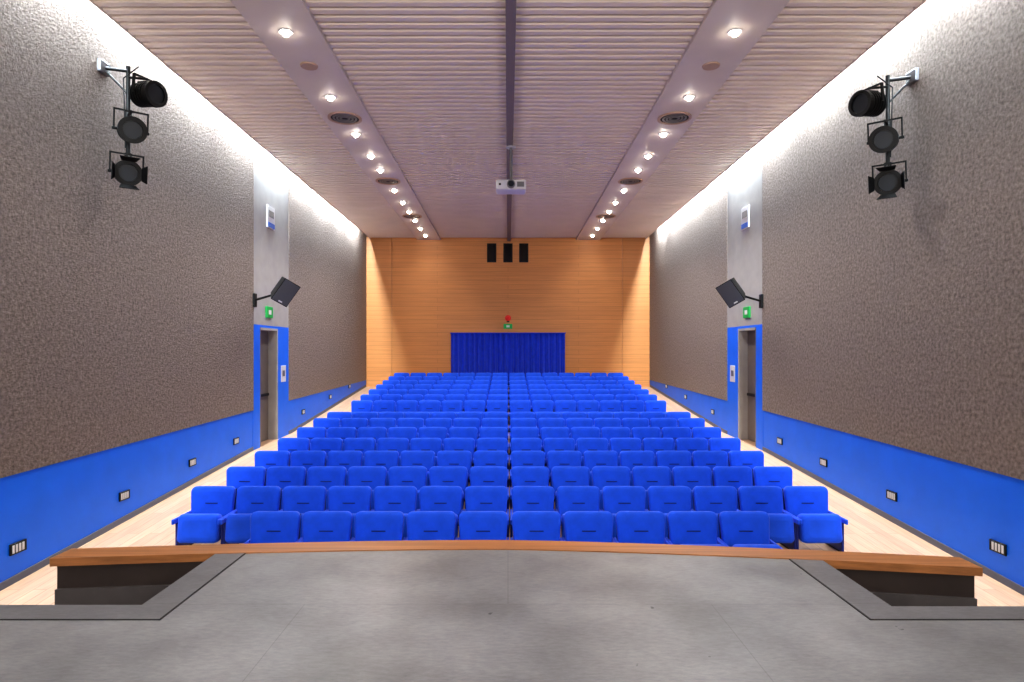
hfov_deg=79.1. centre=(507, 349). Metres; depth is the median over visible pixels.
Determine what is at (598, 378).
seat
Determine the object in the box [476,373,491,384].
seat
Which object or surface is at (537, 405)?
seat
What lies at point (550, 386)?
seat
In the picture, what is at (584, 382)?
seat
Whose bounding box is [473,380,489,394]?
seat
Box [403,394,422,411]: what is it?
seat
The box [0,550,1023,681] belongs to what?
floor
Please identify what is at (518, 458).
seat
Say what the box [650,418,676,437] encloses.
seat
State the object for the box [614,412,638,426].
seat
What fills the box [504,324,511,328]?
exit sign
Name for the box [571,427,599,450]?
seat
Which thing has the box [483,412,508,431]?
seat
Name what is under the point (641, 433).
seat
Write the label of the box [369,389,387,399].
seat
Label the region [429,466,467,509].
seat
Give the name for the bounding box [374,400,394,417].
seat
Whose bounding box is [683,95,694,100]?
recessed light
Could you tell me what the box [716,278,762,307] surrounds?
wall speaker
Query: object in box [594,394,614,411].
seat
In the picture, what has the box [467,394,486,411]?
seat
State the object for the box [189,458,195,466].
panel
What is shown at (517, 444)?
seat
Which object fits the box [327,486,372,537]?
seat
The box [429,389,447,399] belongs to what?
seat
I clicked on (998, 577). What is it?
baseboard
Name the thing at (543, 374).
seat
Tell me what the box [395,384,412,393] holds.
seat
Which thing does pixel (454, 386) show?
seat
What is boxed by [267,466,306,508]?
seat
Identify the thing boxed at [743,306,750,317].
exit sign
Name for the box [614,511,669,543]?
seat
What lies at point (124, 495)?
panel
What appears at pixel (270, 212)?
notice sign
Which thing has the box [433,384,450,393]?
seat
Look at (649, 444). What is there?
seat
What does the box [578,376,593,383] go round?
seat
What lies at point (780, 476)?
seat
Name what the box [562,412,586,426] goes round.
seat
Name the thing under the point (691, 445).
seat
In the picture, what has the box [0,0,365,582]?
wall
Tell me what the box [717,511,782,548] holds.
seat
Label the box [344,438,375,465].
seat
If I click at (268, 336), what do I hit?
door
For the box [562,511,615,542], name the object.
seat
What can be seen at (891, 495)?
panel
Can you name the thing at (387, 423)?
seat
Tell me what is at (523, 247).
window
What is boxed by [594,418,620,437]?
seat
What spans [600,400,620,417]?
seat
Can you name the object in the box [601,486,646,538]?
seat
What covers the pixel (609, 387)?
seat
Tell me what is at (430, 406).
seat
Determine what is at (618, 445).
seat
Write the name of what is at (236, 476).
seat
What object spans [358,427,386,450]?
seat
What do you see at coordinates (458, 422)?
seat
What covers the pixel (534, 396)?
seat
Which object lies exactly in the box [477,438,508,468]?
seat
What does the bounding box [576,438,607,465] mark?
seat
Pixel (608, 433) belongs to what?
seat
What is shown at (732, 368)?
paper notice
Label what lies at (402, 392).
seat
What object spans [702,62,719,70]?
ceiling detector
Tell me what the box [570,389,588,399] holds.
seat
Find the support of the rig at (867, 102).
attached to the wall at (890, 331)
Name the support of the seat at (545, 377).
on the floor at (866, 531)
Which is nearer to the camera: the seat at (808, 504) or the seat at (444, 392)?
the seat at (808, 504)
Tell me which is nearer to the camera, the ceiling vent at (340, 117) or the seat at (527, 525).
the seat at (527, 525)
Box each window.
[487,243,495,261]
[503,243,512,261]
[519,243,527,261]
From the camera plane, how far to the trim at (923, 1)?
9.99 m
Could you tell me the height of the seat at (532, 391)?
0.712 m
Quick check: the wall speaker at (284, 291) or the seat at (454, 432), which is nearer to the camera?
the seat at (454, 432)
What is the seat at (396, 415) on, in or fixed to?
on the floor at (866, 531)
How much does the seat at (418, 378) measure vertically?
0.712 m
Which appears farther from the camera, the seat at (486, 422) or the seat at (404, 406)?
the seat at (404, 406)
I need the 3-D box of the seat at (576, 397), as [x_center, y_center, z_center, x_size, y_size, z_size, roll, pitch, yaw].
[1.986,1.529,16.196,0.558,0.712,0.572,0,0,0]
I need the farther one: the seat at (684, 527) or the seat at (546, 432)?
the seat at (546, 432)
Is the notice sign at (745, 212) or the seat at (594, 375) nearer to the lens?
the notice sign at (745, 212)
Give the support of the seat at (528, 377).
on the floor at (866, 531)
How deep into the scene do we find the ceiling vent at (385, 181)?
15.08 m
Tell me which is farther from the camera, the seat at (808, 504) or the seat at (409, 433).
the seat at (409, 433)
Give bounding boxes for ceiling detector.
[300,62,317,70]
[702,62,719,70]
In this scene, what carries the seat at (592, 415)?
on the floor at (866, 531)
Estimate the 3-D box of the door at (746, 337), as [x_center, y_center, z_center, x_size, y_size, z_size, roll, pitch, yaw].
[5.350,0.772,13.560,0.260,2.505,1.020,0,0,0]
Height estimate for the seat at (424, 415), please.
0.712 m
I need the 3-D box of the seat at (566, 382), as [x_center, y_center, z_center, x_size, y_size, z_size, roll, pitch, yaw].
[1.986,1.290,19.076,0.558,0.712,0.572,0,0,0]
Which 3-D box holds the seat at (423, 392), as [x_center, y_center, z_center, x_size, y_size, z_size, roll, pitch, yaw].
[-2.506,1.450,17.156,0.558,0.712,0.572,0,0,0]
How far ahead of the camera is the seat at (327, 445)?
10.45 m
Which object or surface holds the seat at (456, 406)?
on the floor at (866, 531)
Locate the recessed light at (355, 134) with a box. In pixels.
[351,132,360,136]
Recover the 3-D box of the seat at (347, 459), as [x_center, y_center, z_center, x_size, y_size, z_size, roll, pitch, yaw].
[-2.506,1.906,9.375,0.558,0.712,0.572,0,0,0]
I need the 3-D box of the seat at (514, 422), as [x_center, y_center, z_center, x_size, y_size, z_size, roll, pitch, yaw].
[0.306,1.715,12.234,0.558,0.712,0.572,0,0,0]
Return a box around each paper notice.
[281,365,285,381]
[730,365,734,381]
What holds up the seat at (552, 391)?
on the floor at (866, 531)
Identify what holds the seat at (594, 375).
on the floor at (866, 531)
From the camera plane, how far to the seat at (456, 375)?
21.13 m
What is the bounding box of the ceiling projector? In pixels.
[496,145,525,193]
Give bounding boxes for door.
[260,327,277,445]
[738,327,755,445]
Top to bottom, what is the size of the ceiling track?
0.447 m
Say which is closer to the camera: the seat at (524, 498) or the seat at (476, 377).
the seat at (524, 498)
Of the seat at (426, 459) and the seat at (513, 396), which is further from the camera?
the seat at (513, 396)
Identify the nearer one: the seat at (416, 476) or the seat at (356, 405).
the seat at (416, 476)
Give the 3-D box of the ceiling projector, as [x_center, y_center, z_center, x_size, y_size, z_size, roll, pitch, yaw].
[0.060,-3.641,12.493,0.600,0.902,0.494,0,0,0]
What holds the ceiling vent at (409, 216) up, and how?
in the ceiling
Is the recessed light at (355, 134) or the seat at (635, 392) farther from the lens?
the seat at (635, 392)
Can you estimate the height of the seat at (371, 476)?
0.712 m
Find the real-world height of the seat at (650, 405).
0.712 m
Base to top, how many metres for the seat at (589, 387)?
0.712 m
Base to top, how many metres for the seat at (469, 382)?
0.712 m
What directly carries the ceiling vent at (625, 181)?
in the ceiling
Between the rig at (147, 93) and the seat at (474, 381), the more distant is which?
the seat at (474, 381)
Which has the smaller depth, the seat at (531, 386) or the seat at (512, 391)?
the seat at (512, 391)
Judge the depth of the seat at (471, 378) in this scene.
20.17 m
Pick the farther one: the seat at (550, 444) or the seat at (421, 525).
the seat at (550, 444)
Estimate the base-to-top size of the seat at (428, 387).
0.712 m
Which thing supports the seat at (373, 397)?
on the floor at (866, 531)
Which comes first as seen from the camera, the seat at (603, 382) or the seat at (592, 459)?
the seat at (592, 459)
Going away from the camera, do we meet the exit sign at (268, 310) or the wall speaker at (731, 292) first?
the wall speaker at (731, 292)
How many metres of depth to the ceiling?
10.11 m
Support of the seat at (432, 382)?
on the floor at (866, 531)
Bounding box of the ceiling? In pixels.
[94,0,921,237]
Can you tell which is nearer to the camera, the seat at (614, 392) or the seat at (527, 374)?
the seat at (614, 392)
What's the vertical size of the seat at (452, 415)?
0.712 m
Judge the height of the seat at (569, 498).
0.712 m
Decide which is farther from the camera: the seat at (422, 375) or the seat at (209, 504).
the seat at (422, 375)
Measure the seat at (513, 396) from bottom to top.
0.712 m
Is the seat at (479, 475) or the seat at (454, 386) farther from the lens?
the seat at (454, 386)
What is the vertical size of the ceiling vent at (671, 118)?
0.020 m
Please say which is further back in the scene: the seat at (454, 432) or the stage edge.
the seat at (454, 432)
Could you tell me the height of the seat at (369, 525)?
0.712 m
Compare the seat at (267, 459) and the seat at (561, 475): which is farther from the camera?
the seat at (267, 459)
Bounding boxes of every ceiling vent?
[327,111,361,124]
[376,178,400,184]
[402,214,421,218]
[596,214,615,218]
[618,178,642,184]
[657,111,691,124]
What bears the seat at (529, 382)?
on the floor at (866, 531)
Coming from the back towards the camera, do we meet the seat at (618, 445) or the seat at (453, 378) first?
the seat at (453, 378)
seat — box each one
[171,486,236,544]
[220,486,282,543]
[226,466,266,508]
[244,511,302,543]
[255,451,290,485]
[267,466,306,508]
[278,438,309,465]
[282,486,327,537]
[291,451,325,485]
[297,427,325,450]
[299,511,353,541]
[307,466,346,508]
[311,438,342,465]
[313,418,339,437]
[327,412,351,426]
[327,427,356,450]
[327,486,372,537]
[328,451,362,485]
[341,418,367,437]
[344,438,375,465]
[348,466,386,509]
[351,400,372,417]
[352,511,405,540]
[353,412,377,426]
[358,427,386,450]
[360,394,380,411]
[364,451,398,485]
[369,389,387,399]
[369,418,395,437]
[373,486,418,537]
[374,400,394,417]
[376,384,393,393]
[377,438,408,465]
[379,412,403,426]
[382,380,399,388]
[382,394,401,411]
[388,376,404,383]
[388,427,416,450]
[389,389,407,399]
[389,466,426,509]
[394,373,409,379]
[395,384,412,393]
[396,400,417,417]
[397,418,423,437]
[400,451,434,485]
[401,380,417,388]
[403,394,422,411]
[405,412,429,426]
[405,511,457,539]
[406,376,421,383]
[409,389,427,399]
[410,373,425,379]
[410,438,441,465]
[414,384,431,393]
[418,427,446,450]
[418,486,463,539]
[419,380,435,388]
[419,400,439,417]
[423,376,438,383]
[424,394,443,411]
[425,418,451,437]
[427,373,441,379]
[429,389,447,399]
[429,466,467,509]
[431,412,455,426]
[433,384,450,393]
[437,380,453,388]
[437,451,471,487]
[440,376,455,383]
[441,400,462,417]
[443,373,458,379]
[443,438,474,466]
[445,394,465,411]
[449,389,467,400]
[449,427,477,451]
[452,384,469,394]
[453,418,479,438]
[455,380,471,388]
[457,376,473,383]
[457,412,481,428]
[457,511,508,539]
[460,373,474,380]
[464,400,484,424]
[464,486,508,536]
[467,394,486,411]
[469,389,487,404]
[470,466,508,508]
[471,384,488,399]
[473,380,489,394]
[473,451,508,486]
[475,376,490,389]
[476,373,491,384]
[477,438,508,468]
[479,427,508,454]
[481,418,508,442]
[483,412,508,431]
[487,400,508,424]
[488,394,508,411]
[489,389,507,394]
[490,384,507,389]
[491,380,507,384]
[492,373,507,376]
[492,376,507,380]
[509,373,524,376]
[509,376,525,388]
[509,380,525,393]
[509,384,526,398]
[509,389,527,404]
[509,394,530,411]
[509,400,530,424]
[509,412,534,431]
[509,418,536,442]
[509,427,538,468]
[510,438,541,468]
[510,451,544,486]
[510,466,548,508]
[510,486,554,537]
[510,511,562,540]
[526,373,540,384]
[526,376,542,388]
[527,380,543,393]
[528,384,545,395]
[529,389,548,400]
[531,394,550,411]
[532,400,553,425]
[536,412,560,428]
[538,418,564,438]
[540,427,568,451]
[542,373,557,379]
[543,438,574,467]
[544,376,559,384]
[545,380,562,389]
[547,384,564,394]
[547,451,581,486]
[550,389,568,400]
[551,466,589,509]
[552,394,571,411]
[555,400,575,417]
[555,486,600,537]
[558,373,573,379]
[561,376,576,383]
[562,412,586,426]
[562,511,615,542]
[563,380,580,388]
[566,384,583,393]
[566,418,592,437]
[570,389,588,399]
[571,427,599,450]
[573,394,592,411]
[575,373,589,379]
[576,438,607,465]
[577,400,598,417]
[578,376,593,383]
[581,380,598,388]
[583,451,617,485]
[585,384,602,393]
[588,412,612,426]
[590,389,608,399]
[591,373,606,379]
[592,466,629,509]
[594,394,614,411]
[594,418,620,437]
[595,376,611,383]
[599,380,616,388]
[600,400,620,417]
[601,427,629,450]
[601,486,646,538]
[604,384,621,393]
[608,373,622,377]
[609,438,640,465]
[610,389,628,399]
[612,376,628,383]
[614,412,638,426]
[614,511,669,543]
[616,394,635,411]
[617,380,634,388]
[620,451,654,485]
[622,400,643,417]
[622,418,648,437]
[623,384,640,393]
[630,389,648,399]
[631,427,660,450]
[632,466,670,509]
[637,394,656,411]
[640,412,664,426]
[642,438,673,465]
[645,400,666,417]
[646,486,691,537]
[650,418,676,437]
[656,451,690,485]
[662,427,690,450]
[666,412,690,426]
[666,511,724,545]
[672,466,710,509]
[675,438,707,465]
[678,418,704,437]
[691,486,737,537]
[692,427,720,450]
[692,451,727,485]
[708,438,740,465]
[712,466,751,508]
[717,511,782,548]
[728,451,763,485]
[737,486,799,548]
[752,466,792,508]
[782,486,847,551]
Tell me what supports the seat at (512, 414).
on the floor at (866, 531)
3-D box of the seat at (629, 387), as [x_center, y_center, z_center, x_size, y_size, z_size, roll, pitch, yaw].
[3.666,1.370,18.116,0.558,0.712,0.572,0,0,0]
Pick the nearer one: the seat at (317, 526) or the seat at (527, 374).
the seat at (317, 526)
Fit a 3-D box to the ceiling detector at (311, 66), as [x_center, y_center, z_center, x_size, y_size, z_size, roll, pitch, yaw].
[-2.920,-4.165,9.100,0.257,0.020,0.257,0,0,0]
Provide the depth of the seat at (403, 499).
7.59 m
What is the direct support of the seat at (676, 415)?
on the floor at (866, 531)
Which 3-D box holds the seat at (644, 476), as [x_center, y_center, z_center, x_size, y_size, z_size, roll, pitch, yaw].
[1.986,1.969,8.422,0.558,0.712,0.572,0,0,0]
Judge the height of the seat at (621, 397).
0.712 m
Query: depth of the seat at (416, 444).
10.45 m
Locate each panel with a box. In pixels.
[9,539,26,555]
[119,489,129,501]
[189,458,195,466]
[233,437,238,444]
[777,437,782,444]
[820,458,826,466]
[886,489,896,501]
[989,539,1006,555]
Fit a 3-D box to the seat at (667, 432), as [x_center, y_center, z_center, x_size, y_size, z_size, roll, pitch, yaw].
[3.106,1.779,11.281,0.558,0.712,0.572,0,0,0]
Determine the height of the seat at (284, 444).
0.712 m
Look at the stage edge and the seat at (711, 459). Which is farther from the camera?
the seat at (711, 459)
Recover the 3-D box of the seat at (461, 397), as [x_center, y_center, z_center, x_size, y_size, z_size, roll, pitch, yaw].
[-1.386,1.529,16.196,0.558,0.712,0.572,0,0,0]
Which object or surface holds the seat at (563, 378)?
on the floor at (866, 531)
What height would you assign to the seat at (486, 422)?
0.712 m
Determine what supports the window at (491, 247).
in the wall at (419, 293)
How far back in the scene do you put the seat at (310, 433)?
11.41 m
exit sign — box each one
[265,306,272,317]
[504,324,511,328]
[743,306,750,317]
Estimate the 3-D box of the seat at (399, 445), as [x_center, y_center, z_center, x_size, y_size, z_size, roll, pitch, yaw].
[-1.946,1.842,10.328,0.558,0.712,0.572,0,0,0]
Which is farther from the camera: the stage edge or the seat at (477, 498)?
the seat at (477, 498)
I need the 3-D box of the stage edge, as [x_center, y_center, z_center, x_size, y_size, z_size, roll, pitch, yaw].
[-0.011,2.036,4.605,6.539,1.088,0.530,0,0,2]
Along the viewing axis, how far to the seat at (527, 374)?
21.13 m
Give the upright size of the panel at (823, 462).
0.120 m
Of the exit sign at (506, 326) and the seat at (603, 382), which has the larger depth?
the exit sign at (506, 326)
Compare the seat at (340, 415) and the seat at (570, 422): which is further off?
the seat at (340, 415)
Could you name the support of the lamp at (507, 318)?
attached to the wall at (419, 293)
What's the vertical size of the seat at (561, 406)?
0.712 m
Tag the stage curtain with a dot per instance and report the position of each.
(475, 353)
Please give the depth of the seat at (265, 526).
6.64 m
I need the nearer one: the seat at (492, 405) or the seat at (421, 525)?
the seat at (421, 525)
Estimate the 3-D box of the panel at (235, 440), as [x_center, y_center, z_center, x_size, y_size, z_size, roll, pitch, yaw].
[-5.213,1.746,11.900,0.024,0.120,0.220,0,0,0]
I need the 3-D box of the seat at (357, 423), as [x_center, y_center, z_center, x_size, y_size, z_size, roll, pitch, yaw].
[-3.066,1.715,12.234,0.558,0.712,0.572,0,0,0]
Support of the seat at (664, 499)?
on the floor at (866, 531)
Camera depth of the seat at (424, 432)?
11.41 m
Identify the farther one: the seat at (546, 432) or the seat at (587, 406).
the seat at (587, 406)
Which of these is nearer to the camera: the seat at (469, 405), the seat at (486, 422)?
the seat at (486, 422)
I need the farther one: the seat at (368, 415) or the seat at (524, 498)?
the seat at (368, 415)
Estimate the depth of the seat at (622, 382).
19.21 m
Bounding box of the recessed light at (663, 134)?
[658,132,667,136]
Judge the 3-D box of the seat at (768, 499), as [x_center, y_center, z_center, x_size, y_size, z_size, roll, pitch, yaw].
[3.106,2.033,7.469,0.558,0.712,0.572,0,0,0]
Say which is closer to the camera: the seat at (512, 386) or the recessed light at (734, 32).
the recessed light at (734, 32)
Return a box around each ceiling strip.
[230,0,440,239]
[576,0,789,239]
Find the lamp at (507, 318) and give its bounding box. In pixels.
[505,315,510,321]
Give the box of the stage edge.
[50,540,982,605]
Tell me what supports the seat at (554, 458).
on the floor at (866, 531)
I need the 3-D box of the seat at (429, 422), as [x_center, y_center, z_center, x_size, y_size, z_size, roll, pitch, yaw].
[-1.386,1.715,12.234,0.558,0.712,0.572,0,0,0]
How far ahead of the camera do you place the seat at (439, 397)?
16.33 m
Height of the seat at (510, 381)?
0.712 m
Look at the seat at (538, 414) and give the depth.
13.32 m
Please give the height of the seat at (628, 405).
0.712 m
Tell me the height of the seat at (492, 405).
0.712 m
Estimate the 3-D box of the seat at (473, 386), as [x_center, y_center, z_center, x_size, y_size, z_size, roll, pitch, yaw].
[-0.826,1.370,18.116,0.558,0.712,0.572,0,0,0]
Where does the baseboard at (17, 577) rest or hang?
attached to the wall at (130, 325)
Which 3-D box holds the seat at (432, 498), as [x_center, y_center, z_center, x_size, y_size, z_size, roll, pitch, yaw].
[-0.826,2.033,7.469,0.558,0.712,0.572,0,0,0]
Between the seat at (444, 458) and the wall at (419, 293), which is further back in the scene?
the wall at (419, 293)
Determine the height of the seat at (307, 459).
0.712 m
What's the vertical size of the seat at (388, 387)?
0.712 m
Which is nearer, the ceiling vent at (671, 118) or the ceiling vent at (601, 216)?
the ceiling vent at (671, 118)
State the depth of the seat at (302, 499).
7.59 m
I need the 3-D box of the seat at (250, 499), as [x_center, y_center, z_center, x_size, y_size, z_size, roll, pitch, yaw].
[-3.066,2.033,7.469,0.558,0.712,0.572,0,0,0]
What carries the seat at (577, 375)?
on the floor at (866, 531)
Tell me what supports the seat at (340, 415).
on the floor at (866, 531)
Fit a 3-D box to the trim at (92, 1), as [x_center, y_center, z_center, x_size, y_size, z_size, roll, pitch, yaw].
[-5.056,-4.348,9.800,0.012,0.547,26.000,0,0,0]
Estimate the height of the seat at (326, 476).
0.712 m
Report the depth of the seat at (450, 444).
10.45 m
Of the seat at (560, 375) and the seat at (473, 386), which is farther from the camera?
the seat at (560, 375)
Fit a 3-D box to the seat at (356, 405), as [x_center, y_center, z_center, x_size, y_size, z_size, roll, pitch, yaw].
[-3.626,1.609,15.236,0.558,0.712,0.572,0,0,0]
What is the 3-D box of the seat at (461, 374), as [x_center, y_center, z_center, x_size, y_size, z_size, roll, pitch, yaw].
[-1.386,1.131,20.996,0.558,0.712,0.572,0,0,0]
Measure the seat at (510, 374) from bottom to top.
0.712 m
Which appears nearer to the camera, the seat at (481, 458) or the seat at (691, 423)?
the seat at (481, 458)
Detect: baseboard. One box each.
[0,385,365,590]
[650,385,1023,595]
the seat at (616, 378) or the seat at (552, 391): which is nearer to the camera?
the seat at (552, 391)
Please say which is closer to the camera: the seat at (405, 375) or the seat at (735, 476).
the seat at (735, 476)
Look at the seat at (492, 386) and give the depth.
18.25 m
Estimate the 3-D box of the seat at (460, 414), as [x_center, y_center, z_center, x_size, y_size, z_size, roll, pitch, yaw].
[-0.826,1.686,13.187,0.558,0.712,0.572,0,0,0]
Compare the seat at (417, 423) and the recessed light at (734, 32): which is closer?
the recessed light at (734, 32)
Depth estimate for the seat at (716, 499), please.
7.59 m
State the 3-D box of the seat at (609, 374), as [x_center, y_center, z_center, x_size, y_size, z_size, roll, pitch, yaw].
[3.666,1.131,20.996,0.558,0.712,0.572,0,0,0]
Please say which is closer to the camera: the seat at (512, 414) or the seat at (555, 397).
the seat at (512, 414)
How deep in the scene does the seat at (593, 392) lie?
17.29 m
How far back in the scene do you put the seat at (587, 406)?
15.36 m
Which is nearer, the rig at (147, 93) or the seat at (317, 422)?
the rig at (147, 93)
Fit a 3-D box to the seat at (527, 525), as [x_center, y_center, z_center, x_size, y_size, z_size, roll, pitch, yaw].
[0.306,2.097,6.516,0.558,0.712,0.572,0,0,0]
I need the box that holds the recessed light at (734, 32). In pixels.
[727,28,741,36]
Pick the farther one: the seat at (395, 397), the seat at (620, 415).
the seat at (395, 397)
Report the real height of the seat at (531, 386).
0.712 m
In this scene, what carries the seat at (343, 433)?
on the floor at (866, 531)
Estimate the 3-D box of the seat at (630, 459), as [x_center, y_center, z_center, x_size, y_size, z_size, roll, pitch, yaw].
[1.986,1.906,9.375,0.558,0.712,0.572,0,0,0]
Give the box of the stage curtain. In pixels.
[450,333,565,386]
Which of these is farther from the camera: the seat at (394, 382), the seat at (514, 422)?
the seat at (394, 382)
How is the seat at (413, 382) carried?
on the floor at (866, 531)
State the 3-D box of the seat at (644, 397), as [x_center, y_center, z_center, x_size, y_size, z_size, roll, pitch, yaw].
[3.666,1.529,16.196,0.558,0.712,0.572,0,0,0]
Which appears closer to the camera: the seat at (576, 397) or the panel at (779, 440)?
the panel at (779, 440)
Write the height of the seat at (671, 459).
0.712 m
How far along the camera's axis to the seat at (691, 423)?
12.36 m
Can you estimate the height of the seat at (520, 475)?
0.712 m
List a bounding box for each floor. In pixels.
[0,387,1023,605]
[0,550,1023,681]
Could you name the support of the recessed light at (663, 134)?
in the ceiling
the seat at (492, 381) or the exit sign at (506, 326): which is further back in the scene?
the exit sign at (506, 326)
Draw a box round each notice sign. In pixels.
[266,205,274,230]
[741,205,749,230]
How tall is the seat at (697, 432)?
0.712 m
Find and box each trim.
[89,0,370,238]
[645,0,926,238]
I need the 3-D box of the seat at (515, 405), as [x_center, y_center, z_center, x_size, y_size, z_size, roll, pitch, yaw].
[0.306,1.609,15.236,0.558,0.712,0.572,0,0,0]
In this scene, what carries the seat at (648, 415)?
on the floor at (866, 531)
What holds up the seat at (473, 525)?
on the floor at (866, 531)
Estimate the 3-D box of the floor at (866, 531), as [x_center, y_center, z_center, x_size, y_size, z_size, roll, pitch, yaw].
[0.000,2.043,10.100,11.000,1.514,27.000,0,0,0]
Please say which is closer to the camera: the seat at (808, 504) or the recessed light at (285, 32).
the seat at (808, 504)
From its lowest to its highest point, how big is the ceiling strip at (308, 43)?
0.397 m
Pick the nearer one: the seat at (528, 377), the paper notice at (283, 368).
the paper notice at (283, 368)
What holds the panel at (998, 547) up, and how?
attached to the wall at (890, 331)
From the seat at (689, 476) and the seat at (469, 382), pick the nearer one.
the seat at (689, 476)
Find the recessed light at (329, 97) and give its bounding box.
[325,95,335,100]
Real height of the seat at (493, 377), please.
0.712 m
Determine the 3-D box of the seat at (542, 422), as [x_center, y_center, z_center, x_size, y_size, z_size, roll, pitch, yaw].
[0.866,1.715,12.234,0.558,0.712,0.572,0,0,0]
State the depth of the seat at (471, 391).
17.29 m
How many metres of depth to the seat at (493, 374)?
21.13 m
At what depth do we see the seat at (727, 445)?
10.46 m
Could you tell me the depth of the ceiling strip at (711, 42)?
9.81 m
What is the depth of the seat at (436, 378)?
20.17 m
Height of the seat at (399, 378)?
0.712 m
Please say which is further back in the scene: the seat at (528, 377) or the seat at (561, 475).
the seat at (528, 377)
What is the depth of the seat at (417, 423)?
12.37 m
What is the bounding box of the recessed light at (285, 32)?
[279,28,292,36]
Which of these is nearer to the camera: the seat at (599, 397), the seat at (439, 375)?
the seat at (599, 397)
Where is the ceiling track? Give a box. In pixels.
[505,0,515,240]
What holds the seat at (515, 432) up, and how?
on the floor at (866, 531)
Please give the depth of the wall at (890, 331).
8.44 m
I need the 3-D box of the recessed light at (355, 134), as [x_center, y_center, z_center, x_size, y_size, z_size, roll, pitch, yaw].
[-2.920,-4.120,11.900,0.179,0.055,0.179,0,0,0]
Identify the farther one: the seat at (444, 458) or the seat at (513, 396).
the seat at (513, 396)
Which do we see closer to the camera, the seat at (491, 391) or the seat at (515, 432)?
the seat at (515, 432)
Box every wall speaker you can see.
[253,277,299,306]
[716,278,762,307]
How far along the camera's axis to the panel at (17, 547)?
6.58 m
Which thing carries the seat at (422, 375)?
on the floor at (866, 531)
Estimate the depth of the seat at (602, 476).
8.54 m
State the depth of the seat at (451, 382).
19.21 m
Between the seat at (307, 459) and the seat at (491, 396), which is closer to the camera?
the seat at (307, 459)
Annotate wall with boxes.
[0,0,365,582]
[366,236,649,386]
[650,0,1023,586]
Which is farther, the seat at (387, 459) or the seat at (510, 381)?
the seat at (510, 381)
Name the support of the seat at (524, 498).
on the floor at (866, 531)
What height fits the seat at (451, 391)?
0.712 m
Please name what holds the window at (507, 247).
in the wall at (419, 293)
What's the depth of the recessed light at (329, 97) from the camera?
10.17 m
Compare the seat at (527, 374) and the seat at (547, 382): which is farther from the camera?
the seat at (527, 374)
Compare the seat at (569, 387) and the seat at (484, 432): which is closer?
the seat at (484, 432)
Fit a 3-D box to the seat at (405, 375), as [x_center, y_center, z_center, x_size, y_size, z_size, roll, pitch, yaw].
[-3.626,1.131,20.996,0.558,0.712,0.572,0,0,0]
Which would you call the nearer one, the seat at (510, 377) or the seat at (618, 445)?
the seat at (618, 445)
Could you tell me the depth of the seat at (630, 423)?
12.36 m
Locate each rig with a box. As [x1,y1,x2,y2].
[97,58,167,189]
[848,68,918,199]
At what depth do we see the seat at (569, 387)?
18.25 m
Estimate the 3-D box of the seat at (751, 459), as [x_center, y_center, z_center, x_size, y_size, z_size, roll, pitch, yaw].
[3.666,1.906,9.375,0.558,0.712,0.572,0,0,0]

